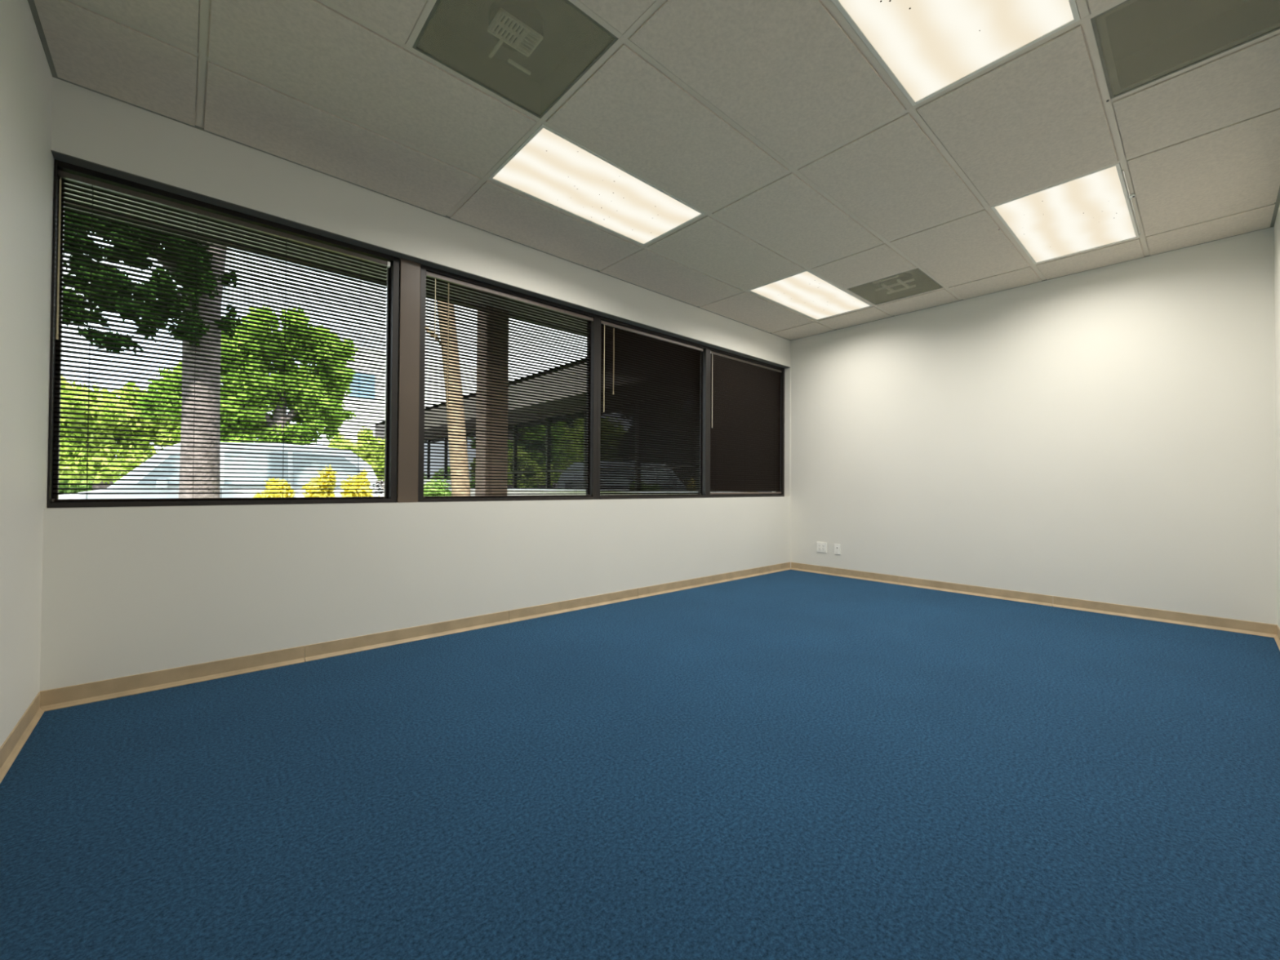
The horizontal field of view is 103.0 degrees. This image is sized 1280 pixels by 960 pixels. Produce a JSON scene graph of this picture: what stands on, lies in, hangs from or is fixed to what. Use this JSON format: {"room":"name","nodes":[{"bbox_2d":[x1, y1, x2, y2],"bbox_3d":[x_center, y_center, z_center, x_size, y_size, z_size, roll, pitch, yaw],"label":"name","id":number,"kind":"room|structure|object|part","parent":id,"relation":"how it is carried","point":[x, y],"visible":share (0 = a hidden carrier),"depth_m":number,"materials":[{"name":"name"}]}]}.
{"room":"empty office room","nodes":[
{"label":"empty office room","id":0,"kind":"room"},
{"bbox_2d":[0,0,52,747],"bbox_3d":[-1.338,-0.512,0.688,0.200,2.960,3.805,1,-1,-42],"label":"wall","id":1,"kind":"structure","parent":0,"point":[25,74],"depth_m":1.84,"materials":[{"name":"paint"}]},
{"bbox_2d":[0,692,44,783],"bbox_3d":[-1.328,0.927,0.811,0.017,0.085,3.589,1,-1,-42],"label":"baseboard","id":2,"kind":"structure","parent":1,"relation":"attached to","point":[17,738],"depth_m":1.86,"materials":[{"name":"plastic"}]},
{"bbox_2d":[39,76,791,692],"bbox_3d":[-0.458,-0.362,4.198,6.198,3.160,0.250,1,-1,-42],"label":"wall","id":3,"kind":"structure","parent":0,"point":[126,591],"depth_m":2.88,"materials":[{"name":"paint"}]},
{"bbox_2d":[51,169,390,502],"bbox_3d":[-2.076,-0.631,2.709,1.374,1.472,0.040,1,-1,-42],"label":"window blind","id":4,"kind":"object","parent":3,"relation":"attached to","point":[65,177],"visible":1,"depth_m":2.60,"materials":[{"name":"black metal"}]},
{"bbox_3d":[-2.505,-0.631,2.316,0.002,1.434,0.002,0,-1,12],"label":"ladder cord","id":5,"kind":"part","parent":4,"relation":"part of","materials":[{"name":"black fabric"}]},
{"bbox_3d":[-2.523,-0.631,2.335,0.002,1.434,0.002,0,-1,12],"label":"ladder cord","id":6,"kind":"part","parent":4,"relation":"part of","materials":[{"name":"black fabric"}]},
{"bbox_3d":[-2.235,-0.626,2.558,0.002,1.434,0.002,1,-1,-42],"label":"ladder cord","id":7,"kind":"part","parent":4,"relation":"part of","materials":[{"name":"black fabric"}]},
{"bbox_3d":[-2.090,0.099,2.700,1.356,0.010,0.025,1,-1,-42],"label":"rail","id":8,"kind":"part","parent":4,"relation":"part of","materials":[{"name":"metal"}]},
{"bbox_3d":[-1.975,-0.621,2.825,0.002,1.434,0.002,0,-1,12],"label":"ladder cord","id":9,"kind":"part","parent":4,"relation":"part of","materials":[{"name":"black fabric"}]},
{"bbox_3d":[-1.958,-0.621,2.806,0.002,1.434,0.002,1,-1,-42],"label":"ladder cord","id":10,"kind":"part","parent":4,"relation":"part of","materials":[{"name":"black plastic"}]},
{"bbox_3d":[-1.698,-0.616,3.074,0.002,1.434,0.002,0,-1,12],"label":"ladder cord","id":11,"kind":"part","parent":4,"relation":"part of","materials":[{"name":"black fabric"}]},
{"bbox_3d":[-1.681,-0.616,3.054,0.002,1.434,0.002,0,-1,12],"label":"ladder cord","id":12,"kind":"part","parent":4,"relation":"part of","materials":[{"name":"black fabric"}]},
{"bbox_2d":[47,159,399,507],"bbox_3d":[-2.081,-0.635,2.744,1.433,1.535,0.102,1,-1,-42],"label":"window","id":13,"kind":"structure","parent":3,"relation":"attached to","point":[393,272],"depth_m":2.63,"materials":[{"name":"brown metal"}]},
{"bbox_3d":[-2.096,0.120,2.725,1.390,0.024,0.102,1,-1,-42],"label":"frame sill","id":14,"kind":"part","parent":13,"relation":"part of","materials":[{"name":"brown metal"}]},
{"bbox_2d":[372,480,384,494],"bbox_3d":[-1.626,0.046,3.164,0.075,0.090,0.006,1,-1,-42],"label":"window sticker","id":15,"kind":"object","parent":13,"relation":"attached to","point":[380,483],"visible":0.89,"depth_m":3.17,"materials":[{"name":"white paper"}]},
{"bbox_2d":[40,561,791,711],"bbox_3d":[-0.377,0.974,4.081,5.796,0.085,0.017,1,-1,-42],"label":"baseboard","id":16,"kind":"structure","parent":3,"relation":"attached to","point":[95,691],"depth_m":2.87,"materials":[{"name":"plastic"}]},
{"bbox_2d":[396,257,597,502],"bbox_3d":[-0.970,-0.616,3.746,1.552,1.535,0.132,1,-1,-42],"label":"window","id":17,"kind":"structure","parent":3,"relation":"attached to","point":[592,486],"depth_m":3.25,"materials":[{"name":"brown metal"}]},
{"bbox_3d":[-0.924,0.141,3.775,1.356,0.024,0.102,1,-1,-42],"label":"frame sill","id":18,"kind":"part","parent":17,"relation":"part of","materials":[{"name":"brown metal"}]},
{"bbox_2d":[423,271,593,497],"bbox_3d":[-0.899,-0.614,3.764,1.348,1.479,0.040,1,-1,-42],"label":"window blind","id":19,"kind":"object","parent":3,"relation":"attached to","point":[450,282],"visible":0.92,"depth_m":3.68,"materials":[{"name":"black metal"}]},
{"bbox_3d":[-1.301,-0.613,3.429,0.002,1.441,0.002,0,-1,12],"label":"ladder cord","id":20,"kind":"part","parent":19,"relation":"part of","materials":[{"name":"black fabric"}]},
{"bbox_3d":[-1.284,-0.904,3.401,0.011,0.828,0.011,0,-1,26],"label":"lift cord","id":21,"kind":"part","parent":19,"relation":"part of","materials":[{"name":"beige fabric"}]},
{"bbox_3d":[-1.284,-0.613,3.410,0.002,1.441,0.002,0,-1,12],"label":"ladder cord","id":22,"kind":"part","parent":19,"relation":"part of","materials":[{"name":"black fabric"}]},
{"bbox_3d":[-1.071,-0.609,3.636,0.002,1.441,0.002,0,-1,-6],"label":"ladder cord","id":23,"kind":"part","parent":19,"relation":"part of","materials":[{"name":"black fabric"}]},
{"bbox_3d":[-1.054,-0.609,3.616,0.002,1.441,0.002,0,-1,-6],"label":"ladder cord","id":24,"kind":"part","parent":19,"relation":"part of","materials":[{"name":"fabric"}]},
{"bbox_3d":[-0.912,0.119,3.755,1.330,0.010,0.025,1,-1,-42],"label":"rail","id":25,"kind":"part","parent":19,"relation":"part of","materials":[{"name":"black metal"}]},
{"bbox_3d":[-0.741,-0.604,3.896,0.002,1.441,0.002,0,-1,-6],"label":"ladder cord","id":26,"kind":"part","parent":19,"relation":"part of","materials":[{"name":"fabric"}]},
{"bbox_3d":[-0.508,-0.599,4.105,0.002,1.441,0.002,0,-1,-6],"label":"ladder cord","id":27,"kind":"part","parent":19,"relation":"part of","materials":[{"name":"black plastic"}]},
{"bbox_2d":[600,320,702,496],"bbox_3d":[0.145,-0.596,4.699,1.294,1.479,0.040,1,-1,-42],"label":"window blind","id":28,"kind":"object","parent":3,"relation":"attached to","point":[645,355],"visible":0.9,"depth_m":4.65,"materials":[{"name":"black metal"}]},
{"bbox_3d":[-0.250,-0.595,4.336,0.002,1.441,0.002,0,-1,-6],"label":"ladder cord","id":29,"kind":"part","parent":28,"relation":"part of","materials":[{"name":"black fabric"}]},
{"bbox_3d":[-0.226,-1.015,4.351,0.011,0.568,0.011,0,-1,26],"label":"lift cord","id":30,"kind":"part","parent":28,"relation":"part of","materials":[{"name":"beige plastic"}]},
{"bbox_3d":[0.049,-0.590,4.603,0.002,1.441,0.002,0,-1,12],"label":"ladder cord","id":31,"kind":"part","parent":28,"relation":"part of","materials":[{"name":"black fabric"}]},
{"bbox_3d":[0.130,0.138,4.689,1.274,0.010,0.025,1,-1,-42],"label":"rail","id":32,"kind":"part","parent":28,"relation":"part of","materials":[{"name":"black metal"}]},
{"bbox_3d":[0.287,-0.586,4.817,0.002,1.441,0.002,0,-1,-6],"label":"ladder cord","id":33,"kind":"part","parent":28,"relation":"part of","materials":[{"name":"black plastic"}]},
{"bbox_3d":[0.519,-0.582,5.024,0.002,1.441,0.002,0,-1,-6],"label":"ladder cord","id":34,"kind":"part","parent":28,"relation":"part of","materials":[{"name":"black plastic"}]},
{"bbox_2d":[596,315,708,499],"bbox_3d":[0.136,-0.597,4.730,1.405,1.535,0.102,1,-1,-42],"label":"window","id":35,"kind":"structure","parent":3,"relation":"attached to","point":[704,354],"depth_m":5.00,"materials":[{"name":"brown metal"}]},
{"bbox_3d":[0.131,0.159,4.720,1.334,0.024,0.102,1,-1,-42],"label":"frame sill","id":36,"kind":"part","parent":35,"relation":"part of","materials":[{"name":"brown metal"}]},
{"bbox_2d":[707,346,784,497],"bbox_3d":[1.179,-0.578,5.664,1.394,1.535,0.102,1,-1,-42],"label":"window","id":37,"kind":"structure","parent":3,"relation":"attached to","point":[782,383],"depth_m":5.71,"materials":[{"name":"brown metal"}]},
{"bbox_3d":[1.174,0.177,5.655,1.323,0.024,0.102,1,-1,-42],"label":"frame sill","id":38,"kind":"part","parent":37,"relation":"part of","materials":[{"name":"brown metal"}]},
{"bbox_2d":[710,351,782,494],"bbox_3d":[1.196,-0.581,5.641,1.319,1.473,0.040,1,-1,-42],"label":"window blind","id":39,"kind":"object","parent":3,"relation":"attached to","point":[745,397],"visible":0.98,"depth_m":5.60,"materials":[{"name":"black metal"}]},
{"bbox_3d":[1.193,0.145,5.641,1.303,0.020,0.025,1,-1,-42],"label":"rail","id":40,"kind":"part","parent":39,"relation":"part of","materials":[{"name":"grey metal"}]},
{"bbox_3d":[1.574,-0.571,5.970,0.002,1.425,0.002,0,-1,-6],"label":"ladder cord","id":41,"kind":"part","parent":39,"relation":"part of","materials":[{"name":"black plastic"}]},
{"bbox_2d":[0,569,1279,959],"bbox_3d":[0.820,1.067,2.744,6.198,0.120,4.005,1,-1,-42],"label":"floor","id":42,"kind":"structure","parent":0,"point":[788,764],"depth_m":1.60,"materials":[{"name":"blue carpet"}]},
{"bbox_2d":[27,0,1279,340],"bbox_3d":[0.837,-1.723,2.779,5.798,0.043,3.605,1,-1,-42],"label":"ceiling","id":43,"kind":"structure","parent":0,"point":[775,121],"depth_m":2.47,"materials":[{"name":"tile"}]},
{"bbox_2d":[412,0,618,118],"bbox_3d":[-0.496,-1.807,2.012,0.584,0.163,0.584,1,-1,-42],"label":"ceiling vent","id":44,"kind":"object","parent":43,"relation":"in","point":[529,54],"visible":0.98,"depth_m":2.13,"materials":[{"name":"beige metal"}]},
{"bbox_3d":[-0.546,-1.755,1.952,0.006,0.010,0.100,1,-1,-42],"label":"blade","id":45,"kind":"part","parent":44,"relation":"part of","materials":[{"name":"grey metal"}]},
{"bbox_3d":[-0.534,-1.755,1.962,0.006,0.010,0.100,1,-1,-42],"label":"blade","id":46,"kind":"part","parent":44,"relation":"part of","materials":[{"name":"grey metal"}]},
{"bbox_3d":[-0.522,-1.755,1.973,0.006,0.010,0.100,1,-1,-42],"label":"blade","id":47,"kind":"part","parent":44,"relation":"part of","materials":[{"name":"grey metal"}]},
{"bbox_3d":[-0.510,-1.754,1.983,0.006,0.010,0.100,1,-1,-42],"label":"blade","id":48,"kind":"part","parent":44,"relation":"part of","materials":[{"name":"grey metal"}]},
{"bbox_3d":[-0.498,-1.754,1.994,0.006,0.010,0.100,1,-1,-42],"label":"blade","id":49,"kind":"part","parent":44,"relation":"part of","materials":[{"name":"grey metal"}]},
{"bbox_3d":[-0.490,-1.754,2.001,0.180,0.012,0.116,1,-1,-42],"label":"deflector frame","id":50,"kind":"part","parent":44,"relation":"part of","materials":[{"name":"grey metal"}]},
{"bbox_3d":[-0.487,-1.754,2.004,0.006,0.010,0.100,1,-1,-42],"label":"blade","id":51,"kind":"part","parent":44,"relation":"part of","materials":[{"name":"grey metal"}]},
{"bbox_3d":[-0.475,-1.754,2.015,0.006,0.010,0.100,1,-1,-42],"label":"blade","id":52,"kind":"part","parent":44,"relation":"part of","materials":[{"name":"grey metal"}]},
{"bbox_3d":[-0.475,-1.753,2.070,0.049,0.010,0.005,1,-1,-42],"label":"blade","id":53,"kind":"part","parent":44,"relation":"part of","materials":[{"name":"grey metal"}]},
{"bbox_3d":[-0.464,-1.753,2.058,0.049,0.010,0.005,1,-1,-42],"label":"blade","id":54,"kind":"part","parent":44,"relation":"part of","materials":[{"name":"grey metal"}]},
{"bbox_3d":[-0.453,-1.753,2.046,0.049,0.010,0.005,1,-1,-42],"label":"blade","id":55,"kind":"part","parent":44,"relation":"part of","materials":[{"name":"grey metal"}]},
{"bbox_3d":[-0.442,-1.754,2.033,0.049,0.010,0.005,1,-1,-42],"label":"blade","id":56,"kind":"part","parent":44,"relation":"part of","materials":[{"name":"grey metal"}]},
{"bbox_3d":[-0.431,-1.754,2.021,0.049,0.010,0.005,1,-1,-42],"label":"blade","id":57,"kind":"part","parent":44,"relation":"part of","materials":[{"name":"grey metal"}]},
{"bbox_3d":[-0.420,-1.754,2.008,0.049,0.010,0.005,1,-1,-42],"label":"blade","id":58,"kind":"part","parent":44,"relation":"part of","materials":[{"name":"grey metal"}]},
{"bbox_2d":[488,124,705,245],"bbox_3d":[-0.222,-1.765,3.076,1.194,0.115,0.584,1,-1,-42],"label":"ceiling light","id":59,"kind":"object","parent":43,"relation":"attached to","point":[549,167],"visible":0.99,"depth_m":2.99,"materials":[{"name":"frosted acrylic diffuser"},{"name":"white enamel"}]},
{"bbox_2d":[747,270,872,320],"bbox_3d":[1.595,-1.734,4.704,1.194,0.115,0.584,1,-1,-42],"label":"ceiling light","id":60,"kind":"object","parent":43,"relation":"attached to","point":[806,293],"visible":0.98,"depth_m":4.66,"materials":[{"name":"white plastic"}]},
{"bbox_2d":[847,267,942,305],"bbox_3d":[2.230,-1.759,4.454,0.584,0.163,0.584,1,-1,-42],"label":"ceiling vent","id":61,"kind":"object","parent":43,"relation":"in","point":[913,282],"visible":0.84,"depth_m":4.57,"materials":[{"name":"beige metal"}]},
{"bbox_3d":[2.211,-1.704,4.436,0.350,0.014,0.320,1,-1,-42],"label":"deflector frame","id":62,"kind":"part","parent":61,"relation":"part of","materials":[{"name":"grey metal"}]},
{"bbox_2d":[831,0,1079,106],"bbox_3d":[0.999,-1.775,1.713,1.194,0.115,0.584,1,-1,-42],"label":"ceiling light","id":63,"kind":"object","parent":43,"relation":"attached to","point":[926,47],"visible":1,"depth_m":1.95,"materials":[{"name":"white plastic"}]},
{"bbox_2d":[991,162,1139,264],"bbox_3d":[2.816,-1.744,3.341,1.194,0.115,0.584,1,-1,-42],"label":"ceiling light","id":64,"kind":"object","parent":43,"relation":"attached to","point":[1093,210],"visible":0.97,"depth_m":3.27,"materials":[{"name":"white plastic"}]},
{"bbox_2d":[1121,169,1140,235],"bbox_3d":[3.026,-1.686,3.130,1.046,0.010,0.011,1,-1,-42],"label":"grid","id":65,"kind":"object","parent":43,"relation":"in","point":[1123,171],"visible":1,"depth_m":3.07,"materials":[{"name":"silver metal"}]},
{"bbox_2d":[1128,193,1135,198],"bbox_3d":[2.921,-1.684,3.022,0.032,0.014,0.026,1,-1,-42],"label":"clip","id":66,"kind":"object","parent":43,"relation":"attached to","point":[1133,195],"visible":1,"depth_m":3.01,"materials":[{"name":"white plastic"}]},
{"bbox_2d":[1090,0,1279,98],"bbox_3d":[2.083,-1.793,1.875,0.584,0.163,0.568,1,-1,-42],"label":"ceiling vent","id":67,"kind":"object","parent":43,"relation":"in","point":[1140,42],"visible":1,"depth_m":2.07,"materials":[{"name":"beige metal"}]},
{"bbox_2d":[790,226,1277,624],"bbox_3d":[3.129,-0.434,4.690,0.200,2.960,3.805,1,-1,-42],"label":"wall","id":68,"kind":"structure","parent":0,"point":[1107,434],"depth_m":4.15,"materials":[{"name":"paint"}]},
{"bbox_2d":[817,542,826,552],"bbox_3d":[2.043,0.757,5.721,0.011,0.112,0.118,1,-1,-42],"label":"power socket","id":69,"kind":"object","parent":68,"relation":"attached to","point":[821,547],"visible":1,"depth_m":5.72,"materials":[{"name":"white plastic"}]},
{"bbox_2d":[822,544,825,551],"bbox_3d":[2.056,0.757,5.701,0.003,0.068,0.033,1,-1,-42],"label":"receptacle","id":70,"kind":"object","parent":69,"relation":"attached to","point":[823,545],"depth_m":5.70,"materials":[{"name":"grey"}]},
{"bbox_2d":[834,543,840,555],"bbox_3d":[2.166,0.760,5.584,0.011,0.112,0.070,1,-1,-42],"label":"data plate","id":71,"kind":"object","parent":68,"relation":"attached to","point":[837,547],"visible":1,"depth_m":5.58,"materials":[{"name":"white plastic"}]},
{"bbox_2d":[791,562,1277,637],"bbox_3d":[2.978,1.002,4.668,0.017,0.085,3.589,1,-1,-42],"label":"baseboard","id":72,"kind":"structure","parent":68,"relation":"attached to","point":[1252,628],"depth_m":4.13,"materials":[{"name":"plastic"}]},
{"bbox_2d":[1090,19,1110,96],"bbox_3d":[-1.933,-2.041,0.740,13.054,0.090,4.660,1,-1,-42],"label":"roof","id":73,"kind":"structure","parent":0,"point":[1091,20],"depth_m":2.30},
{"bbox_2d":[64,182,586,335],"bbox_3d":[-3.268,-1.789,2.274,13.120,0.570,0.620,1,-1,-42],"label":"eave","id":74,"kind":"object","parent":73,"relation":"attached to","point":[65,183],"depth_m":3.24,"materials":[{"name":"beige"}]},
{"bbox_2d":[1274,204,1279,628],"bbox_3d":[2.099,-0.483,1.347,5.798,2.960,0.200,1,-1,-42],"label":"wall","id":75,"kind":"structure","parent":0,"point":[1277,225],"depth_m":3.25,"materials":[{"name":"paint"}]},
{"bbox_2d":[1274,625,1279,650],"bbox_3d":[2.017,0.955,1.409,5.768,0.085,0.017,1,-1,-42],"label":"baseboard","id":76,"kind":"structure","parent":75,"relation":"attached to","point":[1277,637],"depth_m":3.25,"materials":[{"name":"plastic"}]},
{"label":"outside","id":77,"kind":"structure","parent":0,"visible":0},
{"bbox_3d":[-31.222,1.571,34.822,120.000,0.300,86.445,1,-1,-42],"label":"ground","id":78,"kind":"structure","parent":77,"visible":0},
{"bbox_2d":[58,460,146,493],"bbox_3d":[-18.801,0.139,18.085,12.817,3.062,1.922,1,-1,-42],"label":"clipped hedge","id":79,"kind":"object","parent":78,"relation":"on","point":[64,481],"visible":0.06,"depth_m":17.11,"materials":[{"name":"green plant"}]},
{"bbox_2d":[58,375,181,490],"bbox_3d":[-17.806,-1.385,14.116,9.816,5.246,3.694,1,-1,-29],"label":"bush","id":80,"kind":"object","parent":78,"relation":"on","point":[62,381],"visible":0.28,"depth_m":14.69,"materials":[{"name":"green plant"}]},
{"bbox_2d":[58,442,384,498],"bbox_3d":[-7.686,0.278,9.627,4.835,1.930,2.140,1,-1,-42],"label":"car","id":81,"kind":"object","parent":78,"relation":"on","point":[338,495],"visible":0.18,"depth_m":9.06,"materials":[{"name":"silver metal"}]},
{"bbox_2d":[133,305,358,445],"bbox_3d":[-10.988,-1.861,14.516,5.305,6.293,2.590,1,-1,-34],"label":"leafy tree","id":82,"kind":"object","parent":78,"relation":"on","point":[247,355],"visible":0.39,"depth_m":14.41,"materials":[{"name":"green plant"}]},
{"bbox_2d":[326,426,384,480],"bbox_3d":[-7.855,-0.108,13.848,1.510,2.808,2.638,0,-1,33],"label":"tree","id":83,"kind":"object","parent":78,"relation":"on","point":[364,431],"visible":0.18,"depth_m":13.89,"materials":[{"name":"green plant"}]},
{"bbox_2d":[322,346,510,496],"bbox_3d":[-12.094,-2.424,28.086,8.640,7.750,4.090,1,-1,-42],"label":"building","id":84,"kind":"structure","parent":78,"relation":"on","point":[367,403],"depth_m":24.66,"materials":[{"name":"grey concrete"}]},
{"bbox_3d":[-13.257,-4.554,24.330,1.080,1.180,0.025,1,-1,-42],"label":"pane","id":85,"kind":"part","parent":84,"relation":"part of","materials":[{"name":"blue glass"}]},
{"bbox_2d":[423,479,451,490],"bbox_3d":[-4.439,0.633,10.452,1.050,1.280,0.300,1,-1,-42],"label":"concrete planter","id":86,"kind":"object","parent":78,"relation":"on","point":[424,479],"visible":0.14,"depth_m":10.61,"materials":[{"name":"grey concrete"}]},
{"bbox_2d":[475,306,509,495],"bbox_3d":[-1.309,-0.374,4.496,0.280,3.180,0.280,1,-1,-42],"label":"column","id":87,"kind":"structure","parent":78,"relation":"on","point":[484,474],"depth_m":4.42,"materials":[{"name":"brown paint"}]},
{"bbox_2d":[374,357,771,495],"bbox_3d":[-1.907,-0.299,13.399,5.370,3.250,15.380,1,-1,-42],"label":"office wing","id":88,"kind":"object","parent":78,"relation":"on","point":[384,422],"visible":0.12,"depth_m":10.26},
{"bbox_3d":[-7.257,-0.512,16.663,0.012,1.495,1.840,1,-1,-42],"label":"pane","id":89,"kind":"part","parent":88,"relation":"part of","materials":[{"name":"white glass"}]},
{"bbox_3d":[-6.156,-0.521,15.434,0.012,1.495,1.340,1,-1,-42],"label":"pane","id":90,"kind":"part","parent":88,"relation":"part of","materials":[{"name":"clear glass"}]},
{"bbox_3d":[-5.222,-0.529,14.392,0.012,1.495,1.340,1,-1,-42],"label":"pane","id":91,"kind":"part","parent":88,"relation":"part of","materials":[{"name":"clear glass"}]},
{"bbox_3d":[-4.287,-0.537,13.349,0.012,1.495,1.340,1,-1,-42],"label":"pane","id":92,"kind":"part","parent":88,"relation":"part of","materials":[{"name":"clear glass"}]},
{"bbox_3d":[-3.353,-0.544,12.306,0.012,1.495,1.340,1,-1,-42],"label":"pane","id":93,"kind":"part","parent":88,"relation":"part of","materials":[{"name":"clear glass"}]},
{"bbox_3d":[-2.406,-0.552,11.248,0.012,1.495,1.380,1,-1,-42],"label":"pane","id":94,"kind":"part","parent":88,"relation":"part of","materials":[{"name":"clear glass"}]},
{"bbox_3d":[-1.472,-0.560,10.206,0.012,1.495,1.300,1,-1,-42],"label":"pane","id":95,"kind":"part","parent":88,"relation":"part of","materials":[{"name":"clear glass"}]},
{"bbox_3d":[-3.149,0.215,11.920,0.100,0.030,14.840,1,-1,-42],"label":"window sill","id":96,"kind":"part","parent":88,"relation":"part of","materials":[{"name":"grey concrete"}]},
{"bbox_3d":[-0.524,-0.567,9.148,0.012,1.495,1.420,1,-1,-42],"label":"pane","id":97,"kind":"part","parent":88,"relation":"part of","materials":[{"name":"clear glass"}]},
{"bbox_3d":[0.427,-0.575,8.087,0.012,1.495,1.310,1,-1,-42],"label":"pane","id":98,"kind":"part","parent":88,"relation":"part of","materials":[{"name":"clear glass"}]},
{"bbox_3d":[1.334,-0.582,7.074,0.012,1.495,1.290,1,-1,-42],"label":"pane","id":99,"kind":"part","parent":88,"relation":"part of","materials":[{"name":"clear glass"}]},
{"bbox_3d":[-5.639,1.124,4.774,13.000,0.140,4.650,1,-1,-42],"label":"lawn","id":100,"kind":"structure","parent":78,"relation":"on","visible":0},
{"bbox_2d":[62,207,241,497],"bbox_3d":[-6.282,-2.066,6.467,3.042,6.553,4.516,0,-1,27],"label":"oak tree","id":101,"kind":"object","parent":100,"relation":"on","point":[180,495],"visible":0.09,"depth_m":6.36,"materials":[{"name":"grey plant"}]},
{"bbox_3d":[-6.623,-3.407,6.712,4.702,3.869,3.047,1,-1,-42],"label":"crown","id":102,"kind":"part","parent":101,"relation":"part of","materials":[{"name":"green plant"}]},
{"bbox_2d":[252,478,296,497],"bbox_3d":[-4.508,0.588,6.310,0.456,1.267,0.492,0,-1,40],"label":"shrub","id":103,"kind":"object","parent":100,"relation":"on","point":[269,479],"visible":0.12,"depth_m":6.30,"materials":[{"name":"yellow plant"}]},
{"bbox_2d":[302,464,337,497],"bbox_3d":[-4.337,0.508,6.864,0.578,1.444,0.402,1,-1,-42],"label":"shrub","id":104,"kind":"object","parent":100,"relation":"on","point":[305,495],"visible":0.19,"depth_m":6.81,"materials":[{"name":"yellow plant"}]},
{"bbox_2d":[339,468,379,497],"bbox_3d":[-4.178,0.532,7.652,0.592,1.418,0.528,1,-1,-17],"label":"shrub","id":105,"kind":"object","parent":100,"relation":"on","point":[344,495],"visible":0.15,"depth_m":7.53,"materials":[{"name":"yellow plant"}]},
{"bbox_2d":[423,476,451,496],"bbox_3d":[-3.559,0.614,8.892,1.105,1.337,0.830,1,-1,-42],"label":"clipped shrub","id":106,"kind":"object","parent":100,"relation":"on","point":[446,477],"visible":0.06,"depth_m":8.70,"materials":[{"name":"green plant"}]},
{"bbox_2d":[425,301,471,496],"bbox_3d":[-2.849,-2.054,7.219,2.679,6.599,2.357,1,-1,-42],"label":"leaning tree","id":107,"kind":"object","parent":100,"relation":"on","point":[452,458],"visible":0.02,"depth_m":7.01,"materials":[{"name":"beige plant"}]}
]}

